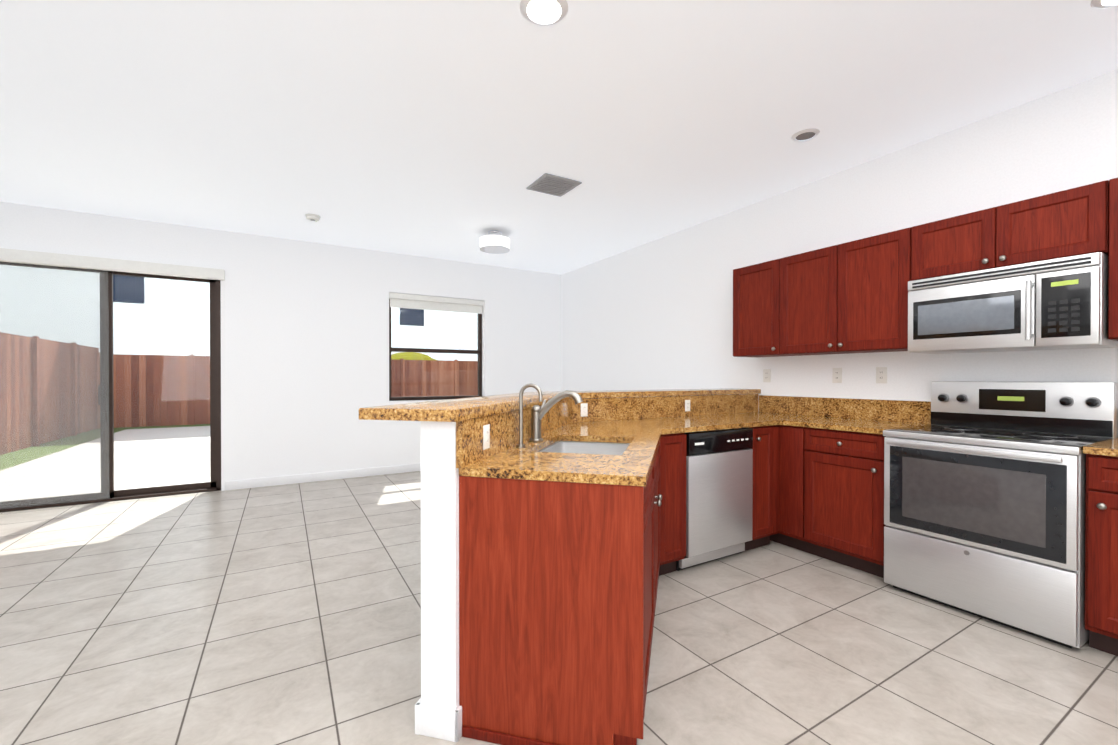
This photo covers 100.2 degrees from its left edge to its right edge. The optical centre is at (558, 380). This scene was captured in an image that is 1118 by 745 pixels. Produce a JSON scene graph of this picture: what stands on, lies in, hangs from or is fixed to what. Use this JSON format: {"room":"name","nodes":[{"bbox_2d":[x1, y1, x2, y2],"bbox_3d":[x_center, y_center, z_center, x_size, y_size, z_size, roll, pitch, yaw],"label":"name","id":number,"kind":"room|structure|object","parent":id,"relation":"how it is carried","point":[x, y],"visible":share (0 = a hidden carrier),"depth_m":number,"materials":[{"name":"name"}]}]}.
{"room":"kitchen","nodes":[
{"label":"kitchen","id":0,"kind":"room"},
{"bbox_2d":[0,201,559,490],"bbox_3d":[-3.684,-0.211,5.112,8.460,2.800,0.200,0,0,-31],"label":"wall","id":1,"kind":"structure","parent":0,"point":[304,351],"depth_m":5.47,"materials":[{"name":"paint"}]},
{"bbox_2d":[0,261,220,511],"bbox_3d":[-4.480,0.018,4.632,1.858,2.349,0.120,0,0,-31],"label":"sliding door","id":2,"kind":"structure","parent":1,"relation":"attached to","point":[105,403],"depth_m":4.52,"materials":[{"name":"clear glass"}]},
{"bbox_2d":[0,248,224,280],"bbox_3d":[-4.414,-1.122,4.515,1.940,0.110,0.073,0,0,-31],"label":"roller blind","id":3,"kind":"object","parent":1,"relation":"attached to","point":[56,259],"visible":1,"depth_m":4.51,"materials":[{"name":"white fabric"}]},
{"bbox_2d":[225,463,420,490],"bbox_3d":[-1.782,1.134,6.115,4.229,0.100,0.019,0,0,-31],"label":"baseboard","id":4,"kind":"structure","parent":1,"relation":"attached to","point":[281,480],"depth_m":5.48,"materials":[{"name":"paint"}]},
{"bbox_2d":[389,299,481,400],"bbox_3d":[-1.634,-0.417,6.300,1.278,1.399,0.159,0,0,-31],"label":"window","id":5,"kind":"structure","parent":1,"relation":"in","point":[470,352],"depth_m":6.34,"materials":[{"name":"clear glass"}]},
{"bbox_2d":[389,292,483,313],"bbox_3d":[-1.617,-1.022,6.269,1.272,0.181,0.073,0,0,-31],"label":"roller blind","id":6,"kind":"object","parent":5,"relation":"attached to","point":[408,301],"visible":0.9,"depth_m":6.23,"materials":[{"name":"white fabric"}]},
{"bbox_2d":[0,471,1117,744],"bbox_3d":[-1.208,1.262,0.950,8.900,0.100,9.900,0,0,-31],"label":"floor","id":7,"kind":"structure","parent":0,"point":[278,615],"depth_m":2.13,"materials":[{"name":"tile"}]},
{"bbox_2d":[415,421,461,741],"bbox_3d":[-0.182,0.668,2.346,1.300,1.073,1.200,0,0,-31],"label":"wall","id":8,"kind":"structure","parent":7,"relation":"on","point":[438,711],"depth_m":1.59,"materials":[{"name":"paint"}]},
{"bbox_2d":[483,424,489,449],"bbox_3d":[-0.272,0.213,1.758,0.006,0.090,0.056,0,0,14],"label":"wall outlet","id":9,"kind":"object","parent":8,"relation":"attached to","point":[486,436],"visible":1,"depth_m":1.75,"materials":[{"name":"white plastic"}]},
{"bbox_2d":[359,388,760,421],"bbox_3d":[0.535,0.106,2.937,3.463,0.040,1.581,0,0,-31],"label":"bar","id":10,"kind":"object","parent":8,"relation":"on","point":[455,410],"visible":0.91,"depth_m":1.91,"materials":[{"name":"stone"}]},
{"bbox_2d":[581,403,587,416],"bbox_3d":[0.174,0.205,3.224,0.056,0.090,0.006,0,0,-31],"label":"wall outlet","id":11,"kind":"object","parent":8,"relation":"attached to","point":[584,409],"visible":1,"depth_m":3.22,"materials":[{"name":"white plastic"}]},
{"bbox_2d":[685,400,689,410],"bbox_3d":[1.026,0.202,3.728,0.056,0.090,0.006,0,0,-31],"label":"wall outlet","id":12,"kind":"object","parent":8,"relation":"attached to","point":[687,405],"visible":1,"depth_m":3.72,"materials":[{"name":"white plastic"}]},
{"bbox_2d":[459,476,514,744],"bbox_3d":[-0.039,0.768,1.527,0.449,0.882,0.449,0,0,-31],"label":"base cabinet","id":13,"kind":"object","parent":7,"relation":"on","point":[486,517],"depth_m":1.57,"materials":[{"name":"brown wood"}]},
{"bbox_2d":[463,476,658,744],"bbox_3d":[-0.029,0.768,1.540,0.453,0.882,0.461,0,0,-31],"label":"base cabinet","id":14,"kind":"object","parent":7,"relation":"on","point":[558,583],"depth_m":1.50,"materials":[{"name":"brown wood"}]},
{"bbox_2d":[649,445,674,488],"bbox_3d":[-0.159,0.764,2.262,0.965,0.882,0.965,0,0,-31],"label":"base cabinet","id":15,"kind":"object","parent":7,"relation":"on","point":[663,467],"depth_m":2.77,"materials":[{"name":"brown wood"}]},
{"bbox_2d":[456,398,799,485],"bbox_3d":[0.143,0.229,1.918,1.195,0.189,0.958,0,0,-31],"label":"countertop","id":16,"kind":"structure","parent":15,"relation":"on","point":[641,425],"depth_m":2.19,"materials":[{"name":"stone"}]},
{"bbox_2d":[516,383,542,447],"bbox_3d":[-0.130,0.152,2.031,0.092,0.278,0.092,0,0,-31],"label":"faucet","id":17,"kind":"object","parent":16,"relation":"on","point":[523,388],"visible":1,"depth_m":2.03,"materials":[{"name":"silver metal"}]},
{"bbox_2d":[529,390,582,441],"bbox_3d":[-0.025,0.169,2.223,0.200,0.244,0.234,0,0,-31],"label":"faucet","id":18,"kind":"object","parent":16,"relation":"on","point":[538,412],"visible":1,"depth_m":2.21,"materials":[{"name":"silver metal"}]},
{"bbox_2d":[538,441,629,454],"bbox_3d":[0.121,0.420,2.154,0.460,0.190,0.620,0,0,14],"label":"sink","id":19,"kind":"object","parent":16,"relation":"in","point":[606,448],"visible":0.06,"depth_m":2.42,"materials":[{"name":"silver metal"}]},
{"bbox_2d":[659,433,685,464],"bbox_3d":[0.506,0.760,3.071,0.272,0.882,0.658,0,0,-31],"label":"base cabinet","id":20,"kind":"object","parent":7,"relation":"on","point":[677,441],"depth_m":2.83,"materials":[{"name":"brown wood"}]},
{"bbox_2d":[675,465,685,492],"bbox_3d":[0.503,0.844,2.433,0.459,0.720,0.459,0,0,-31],"label":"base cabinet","id":21,"kind":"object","parent":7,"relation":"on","point":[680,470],"depth_m":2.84,"materials":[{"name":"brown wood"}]},
{"bbox_2d":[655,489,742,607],"bbox_3d":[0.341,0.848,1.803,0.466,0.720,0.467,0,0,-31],"label":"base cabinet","id":22,"kind":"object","parent":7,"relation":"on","point":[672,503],"depth_m":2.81,"materials":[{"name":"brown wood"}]},
{"bbox_2d":[676,427,752,570],"bbox_3d":[0.901,0.759,3.274,0.605,0.875,0.608,0,0,-31],"label":"dishwasher","id":23,"kind":"object","parent":7,"relation":"on","point":[719,483],"visible":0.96,"depth_m":3.00,"materials":[{"name":"silver metal"}]},
{"bbox_2d":[743,425,774,551],"bbox_3d":[1.286,0.757,3.539,0.318,0.882,0.647,0,0,-31],"label":"base cabinet","id":24,"kind":"object","parent":7,"relation":"on","point":[763,507],"depth_m":3.26,"materials":[{"name":"brown wood"}]},
{"bbox_2d":[559,394,823,428],"bbox_3d":[0.665,0.223,2.990,3.184,0.189,0.958,0,0,-31],"label":"countertop","id":25,"kind":"structure","parent":24,"relation":"on","point":[811,409],"depth_m":3.82,"materials":[{"name":"stone"}]},
{"bbox_2d":[775,425,802,550],"bbox_3d":[1.858,0.758,3.411,0.708,0.882,0.194,0,0,-31],"label":"base cabinet","id":26,"kind":"object","parent":7,"relation":"on","point":[788,439],"depth_m":3.28,"materials":[{"name":"brown wood"}]},
{"bbox_2d":[803,427,885,577],"bbox_3d":[2.066,0.759,3.128,0.638,0.882,0.505,0,0,-31],"label":"base cabinet","id":27,"kind":"object","parent":7,"relation":"on","point":[843,471],"depth_m":2.96,"materials":[{"name":"brown wood"}]},
{"bbox_2d":[824,398,930,433],"bbox_3d":[2.020,0.229,3.192,0.646,0.176,0.673,0,0,-31],"label":"countertop","id":28,"kind":"structure","parent":27,"relation":"on","point":[874,416],"depth_m":3.24,"materials":[{"name":"stone"}]},
{"bbox_2d":[883,381,1117,648],"bbox_3d":[2.349,0.606,2.543,0.740,1.195,0.778,0,0,-31],"label":"range","id":29,"kind":"object","parent":7,"relation":"on","point":[984,499],"visible":0.96,"depth_m":2.38,"materials":[{"name":"silver metal"}]},
{"bbox_2d":[1085,454,1117,655],"bbox_3d":[2.712,0.765,2.035,0.638,0.882,0.455,0,0,-31],"label":"base cabinet","id":30,"kind":"object","parent":7,"relation":"on","point":[1101,535],"depth_m":2.03,"materials":[{"name":"brown wood"}]},
{"bbox_2d":[1083,438,1117,456],"bbox_3d":[2.822,0.236,1.834,0.646,0.176,0.913,0,0,-31],"label":"countertop","id":31,"kind":"structure","parent":30,"relation":"on","point":[1108,447],"depth_m":2.04,"materials":[{"name":"stone"}]},
{"bbox_2d":[0,0,1117,274],"bbox_3d":[-1.208,-1.637,0.934,8.900,0.100,9.900,0,0,-31],"label":"ceiling","id":32,"kind":"structure","parent":0,"point":[442,128],"depth_m":2.70,"materials":[{"name":"paint"}]},
{"bbox_2d":[305,213,320,221],"bbox_3d":[-2.405,-1.585,4.571,0.140,0.044,0.140,0,0,-31],"label":"smoke detector","id":33,"kind":"object","parent":32,"relation":"attached to","point":[313,217],"visible":1,"depth_m":4.53,"materials":[{"name":"white plastic"}]},
{"bbox_2d":[480,230,509,253],"bbox_3d":[-0.697,-1.512,5.081,0.326,0.195,0.326,0,0,-31],"label":"flush-mount ceiling light","id":34,"kind":"object","parent":32,"relation":"attached to","point":[494,242],"visible":1,"depth_m":4.98,"materials":[{"name":"white glass"}]},
{"bbox_2d":[520,0,568,26],"bbox_3d":[-0.064,-1.587,2.005,0.210,0.012,0.210,0,0,-31],"label":"recessed light","id":35,"kind":"object","parent":32,"relation":"in","point":[544,10],"visible":1,"depth_m":2.01,"materials":[{"name":"paint"}]},
{"bbox_2d":[526,173,581,196],"bbox_3d":[-0.045,-1.594,3.840,0.340,0.017,0.340,0,0,-31],"label":"ceiling vent","id":36,"kind":"object","parent":32,"relation":"in","point":[551,184],"visible":1,"depth_m":3.81,"materials":[{"name":"grey metal"}]},
{"bbox_2d":[791,128,819,141],"bbox_3d":[1.607,-1.593,3.050,0.168,0.012,0.168,0,0,-31],"label":"recessed light","id":37,"kind":"object","parent":32,"relation":"in","point":[805,134],"visible":1,"depth_m":3.04,"materials":[{"name":"paint"}]},
{"bbox_2d":[1090,0,1117,8],"bbox_3d":[2.319,-1.586,1.903,0.210,0.012,0.210,0,0,-31],"label":"recessed light","id":38,"kind":"object","parent":32,"relation":"in","point":[1096,3],"visible":0.98,"depth_m":1.97,"materials":[{"name":"paint"}]},
{"bbox_2d":[560,69,1117,410],"bbox_3d":[2.537,-0.200,3.154,0.200,2.800,9.900,0,0,-31],"label":"wall","id":39,"kind":"structure","parent":0,"point":[657,314],"depth_m":3.64,"materials":[{"name":"paint"}]},
{"bbox_2d":[733,259,776,356],"bbox_3d":[1.757,-0.582,3.944,0.334,0.754,0.444,0,0,-31],"label":"upper cabinet","id":40,"kind":"object","parent":39,"relation":"attached to","point":[754,286],"depth_m":3.86,"materials":[{"name":"brown wood"}]},
{"bbox_2d":[763,369,770,381],"bbox_3d":[1.836,-0.040,4.135,0.008,0.116,0.072,0,0,-31],"label":"wall outlet","id":41,"kind":"object","parent":39,"relation":"attached to","point":[766,375],"visible":1,"depth_m":4.13,"materials":[{"name":"white plastic"}]},
{"bbox_2d":[832,368,841,382],"bbox_3d":[2.147,-0.037,3.610,0.008,0.116,0.072,0,0,-31],"label":"wall outlet","id":42,"kind":"object","parent":39,"relation":"attached to","point":[837,376],"visible":1,"depth_m":3.61,"materials":[{"name":"white plastic"}]},
{"bbox_2d":[777,227,912,356],"bbox_3d":[2.095,-0.578,3.370,0.334,0.754,0.888,0,0,-31],"label":"upper cabinet","id":43,"kind":"object","parent":39,"relation":"attached to","point":[848,297],"depth_m":3.23,"materials":[{"name":"brown wood"}]},
{"bbox_2d":[876,367,886,382],"bbox_3d":[2.304,-0.036,3.343,0.008,0.116,0.072,0,0,-31],"label":"wall outlet","id":44,"kind":"object","parent":39,"relation":"attached to","point":[881,374],"visible":1,"depth_m":3.34,"materials":[{"name":"white plastic"}]},
{"bbox_2d":[913,180,1108,280],"bbox_3d":[2.527,-0.782,2.639,0.334,0.339,0.800,0,0,-31],"label":"upper cabinet","id":45,"kind":"object","parent":39,"relation":"attached to","point":[1074,221],"depth_m":2.48,"materials":[{"name":"brown wood"}]},
{"bbox_2d":[908,252,1117,353],"bbox_3d":[2.476,-0.387,2.611,0.446,0.436,0.788,0,0,-31],"label":"microwave","id":46,"kind":"object","parent":45,"relation":"attached to","point":[1057,304],"visible":1,"depth_m":2.44,"materials":[{"name":"silver metal"}]},
{"bbox_2d":[1106,178,1117,340],"bbox_3d":[2.961,-0.570,1.905,0.334,0.754,0.900,0,0,-31],"label":"upper cabinet","id":47,"kind":"object","parent":39,"relation":"attached to","point":[1113,183],"depth_m":2.19,"materials":[{"name":"brown wood"}]},
{"label":"outside","id":48,"kind":"structure","parent":0,"visible":0},
{"bbox_2d":[0,424,209,501],"bbox_3d":[-10.190,1.188,24.506,60.000,0.188,39.800,0,0,-31],"label":"ground","id":49,"kind":"structure","parent":48,"point":[198,430],"depth_m":6.94,"materials":[{"name":"white concrete"}]},
{"bbox_2d":[0,332,477,454],"bbox_3d":[-3.264,0.181,11.147,13.660,2.010,8.960,0,0,-31],"label":"fence","id":50,"kind":"object","parent":49,"relation":"on","point":[406,388],"depth_m":11.94,"materials":[{"name":"brown wood"}]},
{"bbox_2d":[0,265,477,360],"bbox_3d":[-11.538,-3.122,18.900,36.000,8.530,8.040,0,0,-31],"label":"neighbouring house","id":51,"kind":"structure","parent":49,"relation":"on","point":[142,301],"depth_m":14.02,"materials":[{"name":"paint"}]},
{"bbox_2d":[391,352,435,359],"bbox_3d":[-5.041,0.088,16.276,2.100,2.140,1.200,0,0,-31],"label":"shrub","id":52,"kind":"object","parent":49,"relation":"on","point":[416,356],"depth_m":15.81,"materials":[{"name":"yellow plant"}]}
]}

